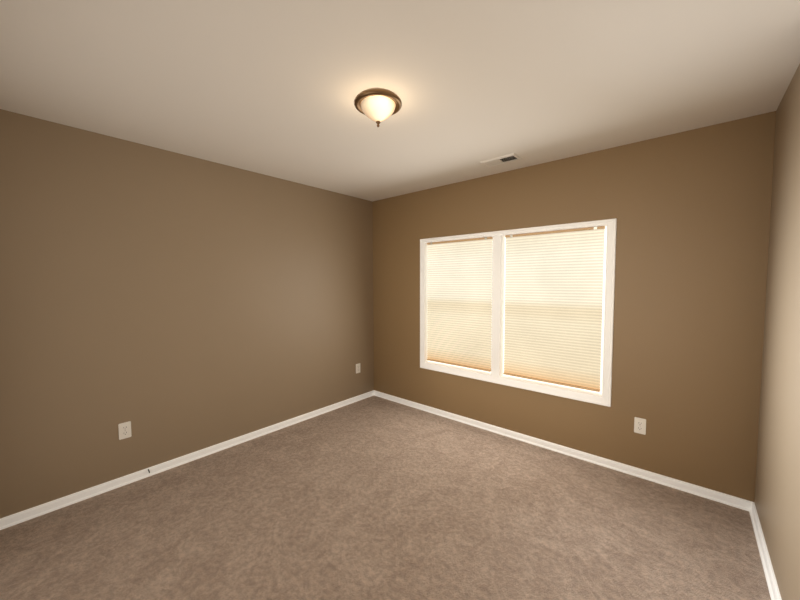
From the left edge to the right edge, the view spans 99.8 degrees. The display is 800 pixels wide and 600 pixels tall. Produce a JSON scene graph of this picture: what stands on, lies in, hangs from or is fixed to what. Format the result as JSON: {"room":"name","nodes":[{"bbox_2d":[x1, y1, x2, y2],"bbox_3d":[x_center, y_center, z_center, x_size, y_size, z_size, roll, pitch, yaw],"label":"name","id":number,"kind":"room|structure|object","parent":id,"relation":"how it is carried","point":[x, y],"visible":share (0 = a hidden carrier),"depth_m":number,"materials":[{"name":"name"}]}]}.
{"room":"empty bedroom","nodes":[
{"label":"empty bedroom","id":0,"kind":"room"},
{"bbox_2d":[0,109,373,517],"bbox_3d":[-1.489,0.064,3.027,0.140,2.440,3.640,3,4,41],"label":"wall","id":1,"kind":"structure","parent":0,"point":[169,305],"depth_m":2.51,"materials":[{"name":"brown paint"}]},
{"bbox_2d":[118,421,131,439],"bbox_3d":[-1.965,0.933,2.407,0.008,0.115,0.070,3,4,41],"label":"electrical outlet plate","id":2,"kind":"object","parent":1,"relation":"attached to","point":[124,428],"depth_m":2.40,"materials":[{"name":"white plastic"}]},
{"bbox_2d":[0,390,373,529],"bbox_3d":[-1.424,1.256,3.038,0.022,0.059,3.360,3,4,41],"label":"baseboard","id":3,"kind":"structure","parent":1,"relation":"attached to","point":[35,511],"depth_m":2.54,"materials":[{"name":"white wood"}]},
{"bbox_2d":[356,363,359,373],"bbox_3d":[-0.507,0.829,4.088,0.008,0.115,0.070,3,4,41],"label":"electrical outlet plate","id":4,"kind":"object","parent":1,"relation":"attached to","point":[357,365],"depth_m":4.09,"materials":[{"name":"white plastic"}]},
{"bbox_2d":[0,396,770,599],"bbox_3d":[-0.157,1.391,1.948,3.654,0.100,3.640,3,4,41],"label":"floor","id":5,"kind":"structure","parent":0,"point":[374,498],"depth_m":1.97,"materials":[{"name":"brown carpet"}]},
{"bbox_2d":[0,0,799,200],"bbox_3d":[-0.165,-1.155,1.809,3.654,0.120,3.640,3,4,41],"label":"ceiling","id":6,"kind":"structure","parent":0,"point":[273,88],"depth_m":1.63,"materials":[{"name":"white paint"}]},
{"bbox_2d":[354,88,401,126],"bbox_3d":[-0.119,-1.020,1.837,0.259,0.153,0.259,3,4,41],"label":"ceiling light fixture","id":7,"kind":"object","parent":6,"relation":"attached to","point":[378,106],"visible":1,"depth_m":1.77,"materials":[{"name":"white glass"}]},
{"bbox_2d":[480,153,521,167],"bbox_3d":[0.827,-1.144,2.768,0.292,0.013,0.152,3,4,41],"label":"ceiling vent","id":8,"kind":"object","parent":6,"relation":"in","point":[500,160],"visible":1,"depth_m":2.75,"materials":[{"name":"white metal"}]},
{"bbox_2d":[374,390,752,510],"bbox_3d":[0.935,1.240,3.203,3.374,0.059,0.022,3,4,41],"label":"baseboard","id":9,"kind":"structure","parent":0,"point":[726,499],"depth_m":2.68,"materials":[{"name":"white wood"}]},
{"bbox_2d":[373,111,775,501],"bbox_3d":[0.984,0.048,3.200,3.374,2.440,0.140,3,4,41],"label":"wall","id":10,"kind":"structure","parent":0,"point":[690,211],"depth_m":2.41,"materials":[{"name":"brown paint"}]},
{"bbox_2d":[420,218,616,406],"bbox_3d":[0.963,0.074,3.199,1.840,1.432,0.143,3,4,41],"label":"window","id":11,"kind":"structure","parent":10,"relation":"in","point":[531,309],"depth_m":3.02,"materials":[{"name":"white fabric"}]},
{"bbox_2d":[634,417,645,434],"bbox_3d":[1.765,0.926,2.476,0.070,0.115,0.008,3,4,41],"label":"electrical outlet plate","id":12,"kind":"object","parent":10,"relation":"attached to","point":[639,423],"depth_m":2.47,"materials":[{"name":"white plastic"}]},
{"bbox_2d":[754,64,799,599],"bbox_3d":[1.168,0.181,0.731,0.140,2.440,3.640,3,4,41],"label":"wall","id":13,"kind":"structure","parent":0,"point":[777,494],"depth_m":1.62,"materials":[{"name":"beige paint"}]},
{"bbox_2d":[749,502,781,599],"bbox_3d":[1.110,1.367,0.848,0.022,0.059,3.360,3,4,41],"label":"baseboard","id":14,"kind":"structure","parent":13,"relation":"attached to","point":[773,588],"depth_m":1.72,"materials":[{"name":"white wood"}]}
]}

